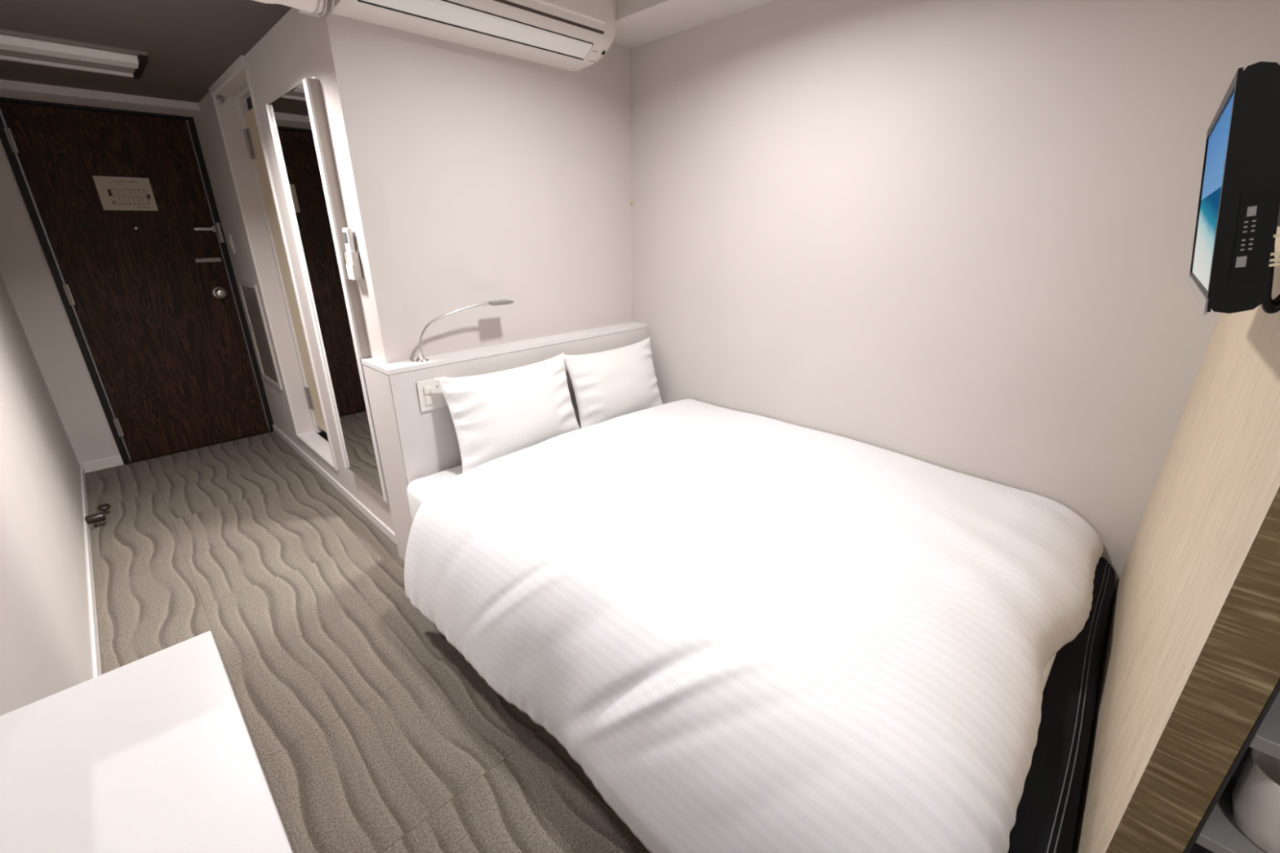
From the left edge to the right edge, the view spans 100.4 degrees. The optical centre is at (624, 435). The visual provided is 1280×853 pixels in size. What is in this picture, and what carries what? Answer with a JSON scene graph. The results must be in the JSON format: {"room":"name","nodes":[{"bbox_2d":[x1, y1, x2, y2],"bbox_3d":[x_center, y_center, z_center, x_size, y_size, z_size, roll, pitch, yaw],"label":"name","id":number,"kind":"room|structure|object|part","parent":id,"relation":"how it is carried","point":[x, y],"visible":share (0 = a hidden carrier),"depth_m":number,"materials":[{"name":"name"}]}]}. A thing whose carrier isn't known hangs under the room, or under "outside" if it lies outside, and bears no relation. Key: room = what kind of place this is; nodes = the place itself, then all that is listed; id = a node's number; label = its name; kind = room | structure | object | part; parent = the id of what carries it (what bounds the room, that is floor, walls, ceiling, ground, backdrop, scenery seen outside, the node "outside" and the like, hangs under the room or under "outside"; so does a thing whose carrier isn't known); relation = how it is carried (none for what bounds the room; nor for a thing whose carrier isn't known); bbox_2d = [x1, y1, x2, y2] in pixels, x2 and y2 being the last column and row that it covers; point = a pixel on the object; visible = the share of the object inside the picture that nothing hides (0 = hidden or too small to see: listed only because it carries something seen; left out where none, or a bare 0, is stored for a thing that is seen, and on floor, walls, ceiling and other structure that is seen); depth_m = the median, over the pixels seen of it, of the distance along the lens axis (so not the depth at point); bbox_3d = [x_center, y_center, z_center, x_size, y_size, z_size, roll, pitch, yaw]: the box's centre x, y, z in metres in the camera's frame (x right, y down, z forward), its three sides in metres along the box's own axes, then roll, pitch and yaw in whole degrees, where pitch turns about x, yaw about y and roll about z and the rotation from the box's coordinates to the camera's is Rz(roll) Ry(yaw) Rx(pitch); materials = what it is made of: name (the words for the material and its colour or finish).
{"room":"hotel room","nodes":[
{"label":"hotel room","id":0,"kind":"room"},
{"bbox_2d":[0,273,93,715],"bbox_3d":[-1.421,-0.179,0.919,0.100,2.600,6.411,-20,28,-41],"label":"wall","id":1,"kind":"structure","parent":0,"point":[46,642],"depth_m":1.80,"materials":[{"name":"white paint"}]},
{"bbox_2d":[80,465,102,678],"bbox_3d":[-2.331,0.652,2.329,0.010,0.060,3.461,-20,28,-41],"label":"baseboard","id":2,"kind":"structure","parent":1,"relation":"attached to","point":[96,664],"depth_m":2.27,"materials":[{"name":"white paint"}]},
{"bbox_2d":[0,138,120,465],"bbox_3d":[-3.203,-0.976,3.475,1.103,2.300,0.100,-20,28,-41],"label":"wall","id":3,"kind":"structure","parent":0,"point":[25,272],"depth_m":3.22,"materials":[{"name":"white paint"}]},
{"bbox_2d":[0,79,199,116],"bbox_3d":[-3.081,-1.891,2.979,1.103,0.040,0.281,-20,28,-41],"label":"trim","id":4,"kind":"structure","parent":3,"relation":"attached to","point":[8,88],"depth_m":2.99,"materials":[{"name":"white paint"}]},
{"bbox_2d":[81,455,124,473],"bbox_3d":[-3.468,0.193,3.546,0.193,0.072,0.012,-20,28,-41],"label":"baseboard","id":5,"kind":"structure","parent":3,"relation":"attached to","point":[114,461],"depth_m":3.54,"materials":[{"name":"white paint"}]},
{"bbox_2d":[0,97,274,465],"bbox_3d":[-3.092,-0.927,3.529,0.900,2.168,0.128,-20,28,-41],"label":"door","id":6,"kind":"structure","parent":3,"relation":"in","point":[151,295],"depth_m":3.47,"materials":[{"name":"brown wood"}]},
{"bbox_2d":[92,175,158,210],"bbox_3d":[-3.099,-1.500,3.317,0.260,0.190,0.005,-20,28,-41],"label":"evacuation plan","id":7,"kind":"object","parent":6,"relation":"attached to","point":[115,193],"visible":1,"depth_m":3.31,"materials":[{"name":"beige paper"}]},
{"bbox_3d":[-2.832,-0.994,3.735,0.084,0.084,0.072,-20,28,-41],"label":"knob","id":8,"kind":"part","parent":6,"relation":"part of","materials":[{"name":"silver metal"}]},
{"bbox_3d":[-2.774,-1.389,3.658,0.022,0.130,0.028,-20,28,-41],"label":"strike plate","id":9,"kind":"part","parent":6,"relation":"part of","materials":[{"name":"grey metal"}]},
{"bbox_2d":[0,0,291,102],"bbox_3d":[-2.293,-1.677,2.202,1.103,0.100,2.532,-20,28,-41],"label":"ceiling","id":10,"kind":"structure","parent":0,"point":[188,45],"depth_m":2.12,"materials":[{"name":"white paint"}]},
{"bbox_2d":[0,28,148,79],"bbox_3d":[-2.422,-1.649,2.325,0.500,0.038,0.422,-20,28,-41],"label":"ceiling light","id":11,"kind":"object","parent":10,"relation":"in","point":[15,46],"visible":1,"depth_m":2.29,"materials":[{"name":"white metal"}]},
{"bbox_3d":[-2.281,-1.620,2.205,0.470,0.010,0.050,-20,28,-41],"label":"vent frame","id":12,"kind":"part","parent":11,"relation":"part of","materials":[{"name":"grey metal"}]},
{"bbox_2d":[193,4,410,544],"bbox_3d":[-1.871,-0.949,2.944,0.110,2.600,2.692,-20,28,-41],"label":"wall","id":13,"kind":"structure","parent":0,"point":[299,46],"depth_m":2.28,"materials":[{"name":"white paint"}]},
{"bbox_2d":[208,55,246,95],"bbox_3d":[-1.998,-1.789,2.670,0.014,0.034,0.802,-20,28,-41],"label":"trim","id":14,"kind":"structure","parent":13,"relation":"attached to","point":[237,64],"depth_m":2.61,"materials":[{"name":"white paint"}]},
{"bbox_2d":[227,234,235,253],"bbox_3d":[-2.636,-1.282,3.570,0.012,0.120,0.075,-20,28,-41],"label":"light switch","id":15,"kind":"object","parent":13,"relation":"attached to","point":[230,240],"visible":1,"depth_m":3.56,"materials":[{"name":"white"}]},
{"bbox_2d":[237,280,282,390],"bbox_3d":[-2.506,-0.690,3.663,0.012,0.695,0.485,-20,28,-41],"label":"access panel","id":16,"kind":"object","parent":13,"relation":"attached to","point":[249,291],"visible":1,"depth_m":3.65,"materials":[{"name":"grey metal"}]},
{"bbox_2d":[215,87,333,465],"bbox_3d":[-1.924,-0.859,3.078,0.151,2.000,0.760,-20,28,-41],"label":"door","id":17,"kind":"structure","parent":13,"relation":"in","point":[243,100],"depth_m":3.24,"materials":[{"name":"white paint"}]},
{"bbox_3d":[-1.889,-0.872,3.111,0.048,2.000,0.760,-20,28,-41],"label":"frame","id":18,"kind":"part","parent":17,"relation":"part of","materials":[{"name":"white paint"}]},
{"bbox_3d":[-1.930,0.079,3.419,0.101,0.004,0.760,-20,28,-41],"label":"sill","id":19,"kind":"part","parent":17,"relation":"part of","materials":[{"name":"white paint"}]},
{"bbox_2d":[212,63,337,471],"bbox_3d":[-1.978,-0.832,3.031,0.010,2.016,0.792,-20,28,-41],"label":"trim","id":20,"kind":"structure","parent":13,"relation":"attached to","point":[335,467],"depth_m":2.97,"materials":[{"name":"white paint"}]},
{"bbox_2d":[253,0,334,17],"bbox_3d":[-1.326,-1.243,1.312,1.097,0.136,0.134,-20,28,-41],"label":"pipe cover","id":21,"kind":"object","parent":13,"relation":"attached to","point":[317,8],"visible":1,"depth_m":1.63,"materials":[{"name":"white plastic"}]},
{"bbox_2d":[265,77,388,502],"bbox_3d":[-1.285,-0.542,2.361,0.045,1.672,0.562,-20,28,-41],"label":"wall mirror","id":22,"kind":"object","parent":13,"relation":"attached to","point":[297,119],"visible":0.98,"depth_m":2.26,"materials":[{"name":"white mirror"}]},
{"bbox_3d":[-1.491,-0.606,2.535,0.010,1.672,0.009,-20,28,-41],"label":"frame rail","id":23,"kind":"part","parent":22,"relation":"part of","materials":[{"name":"white laminate"}]},
{"bbox_2d":[344,248,364,279],"bbox_3d":[-1.052,-0.661,2.067,0.034,0.110,0.068,-20,28,-41],"label":"remote holder","id":24,"kind":"object","parent":13,"relation":"attached to","point":[354,271],"visible":0.91,"depth_m":2.05,"materials":[{"name":"white plastic"}]},
{"bbox_2d":[342,227,355,264],"bbox_3d":[-1.053,-0.701,2.052,0.022,0.180,0.052,-20,28,-41],"label":"remote control","id":25,"kind":"object","parent":24,"relation":"in","point":[347,232],"visible":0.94,"depth_m":2.02,"materials":[{"name":"white plastic"}]},
{"bbox_2d":[84,428,649,852],"bbox_3d":[-0.443,0.757,2.217,2.703,0.100,6.511,-20,28,-41],"label":"floor","id":26,"kind":"structure","parent":0,"point":[369,731],"depth_m":1.95,"materials":[{"name":"carpet"}]},
{"bbox_2d":[84,503,111,530],"bbox_3d":[-2.857,0.433,2.898,0.078,0.078,0.221,-15,25,-33],"label":"door stop","id":27,"kind":"object","parent":26,"relation":"on","point":[99,517],"visible":1,"depth_m":2.83,"materials":[{"name":"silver metal"}]},
{"bbox_2d":[0,631,292,852],"bbox_3d":[-0.249,1.000,0.430,0.319,0.720,1.930,-20,28,-41],"label":"desk","id":28,"kind":"object","parent":26,"relation":"on","point":[155,753],"visible":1,"depth_m":0.78,"materials":[{"name":"white laminate"}]},
{"bbox_2d":[360,321,647,561],"bbox_3d":[-0.480,-0.019,2.764,1.442,0.959,0.270,-20,28,-41],"label":"headboard","id":29,"kind":"object","parent":26,"relation":"on","point":[413,444],"visible":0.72,"depth_m":2.27,"materials":[{"name":"grey laminate"}]},
{"bbox_2d":[416,376,447,412],"bbox_3d":[-0.781,-0.167,2.184,0.129,0.126,0.016,-20,28,-41],"label":"switch panel","id":30,"kind":"object","parent":29,"relation":"attached to","point":[431,397],"visible":0.87,"depth_m":2.17,"materials":[{"name":"white plastic"}]},
{"bbox_3d":[-0.798,-0.142,2.173,0.048,0.046,0.002,-20,28,-41],"label":"switch frame","id":31,"kind":"part","parent":30,"relation":"part of","materials":[{"name":"white plastic"}]},
{"bbox_2d":[412,299,513,362],"bbox_3d":[-0.674,-0.445,2.249,0.450,0.210,0.072,-17,26,-36],"label":"reading lamp","id":32,"kind":"object","parent":29,"relation":"on","point":[415,358],"visible":1,"depth_m":2.18,"materials":[{"name":"silver metal"}]},
{"bbox_2d":[407,426,1115,852],"bbox_3d":[0.372,0.500,2.019,1.459,0.502,2.175,-20,28,-41],"label":"bed","id":33,"kind":"object","parent":26,"relation":"on","point":[1046,812],"visible":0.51,"depth_m":1.18,"materials":[{"name":"black fabric"}]},
{"bbox_2d":[435,352,579,473],"bbox_3d":[-0.478,-0.107,2.368,0.655,0.408,0.187,-20,28,-41],"label":"pillow","id":34,"kind":"object","parent":33,"relation":"on","point":[496,415],"visible":0.88,"depth_m":2.27,"materials":[{"name":"white fabric"}]},
{"bbox_2d":[563,337,662,428],"bbox_3d":[-0.038,-0.263,2.772,0.621,0.398,0.187,-20,28,-41],"label":"pillow","id":35,"kind":"object","parent":33,"relation":"on","point":[608,384],"visible":0.92,"depth_m":2.67,"materials":[{"name":"white fabric"}]},
{"bbox_3d":[0.327,0.345,2.006,1.457,0.202,2.053,-20,28,-41],"label":"mattress","id":36,"kind":"part","parent":33,"relation":"part of","materials":[{"name":"white fabric"}]},
{"bbox_2d":[404,398,1103,852],"bbox_3d":[0.373,0.422,1.862,1.620,0.519,1.831,-20,28,-41],"label":"duvet","id":37,"kind":"object","parent":33,"relation":"on","point":[748,633],"visible":1,"depth_m":1.33,"materials":[{"name":"white fabric"}]},
{"bbox_2d":[1182,678,1279,852],"bbox_3d":[1.123,0.554,0.669,0.419,1.350,0.570,-20,28,-41],"label":"shelf unit","id":38,"kind":"object","parent":26,"relation":"on","point":[1217,831],"visible":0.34,"depth_m":0.71,"materials":[{"name":"grey"}]},
{"bbox_2d":[1231,747,1279,852],"bbox_3d":[0.879,0.491,0.691,0.108,0.112,0.123,-20,28,-41],"label":"mug","id":39,"kind":"object","parent":38,"relation":"on","point":[1255,792],"visible":0.93,"depth_m":0.70,"materials":[{"name":"white ceramic"}]},
{"bbox_2d":[357,19,632,359],"bbox_3d":[-0.460,-0.811,2.537,1.300,2.600,0.100,-20,28,-41],"label":"wall","id":40,"kind":"structure","parent":0,"point":[504,177],"depth_m":2.30,"materials":[{"name":"white paint"}]},
{"bbox_2d":[327,0,617,71],"bbox_3d":[-0.485,-1.603,1.964,1.103,0.260,0.235,-20,28,-41],"label":"air conditioner","id":41,"kind":"object","parent":40,"relation":"attached to","point":[571,35],"visible":0.99,"depth_m":1.99,"materials":[{"name":"white plastic"}]},
{"bbox_3d":[-0.438,-1.616,1.847,0.995,0.117,0.018,-20,28,-41],"label":"panel","id":42,"kind":"part","parent":41,"relation":"part of","materials":[{"name":"white plastic"}]},
{"bbox_2d":[631,0,1279,596],"bbox_3d":[1.343,-0.532,1.750,0.100,2.600,3.819,-20,28,-41],"label":"wall","id":43,"kind":"structure","parent":0,"point":[954,235],"depth_m":1.85,"materials":[{"name":"white paint"}]},
{"bbox_2d":[612,0,773,48],"bbox_3d":[1.223,-1.442,1.211,0.303,0.151,3.719,-20,28,-41],"label":"ceiling","id":44,"kind":"structure","parent":43,"relation":"attached to","point":[639,22],"depth_m":2.20,"materials":[{"name":"white paint"}]},
{"bbox_2d":[1071,226,1279,852],"bbox_3d":[1.192,-0.143,0.991,0.064,2.420,1.309,18,28,40],"label":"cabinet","id":45,"kind":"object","parent":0,"point":[1190,664],"depth_m":0.79,"materials":[{"name":"beige wood"}]},
{"bbox_2d":[1186,61,1279,315],"bbox_3d":[0.921,-0.342,0.786,0.554,0.275,0.156,-20,28,-41],"label":"television","id":46,"kind":"object","parent":45,"relation":"attached to","point":[1232,268],"visible":1,"depth_m":0.62,"materials":[{"name":"black plastic"}]},
{"bbox_3d":[0.729,-0.231,0.619,0.003,0.102,0.044,-20,28,-41],"label":"control panel","id":47,"kind":"part","parent":46,"relation":"part of","materials":[{"name":"black plastic"}]}
]}

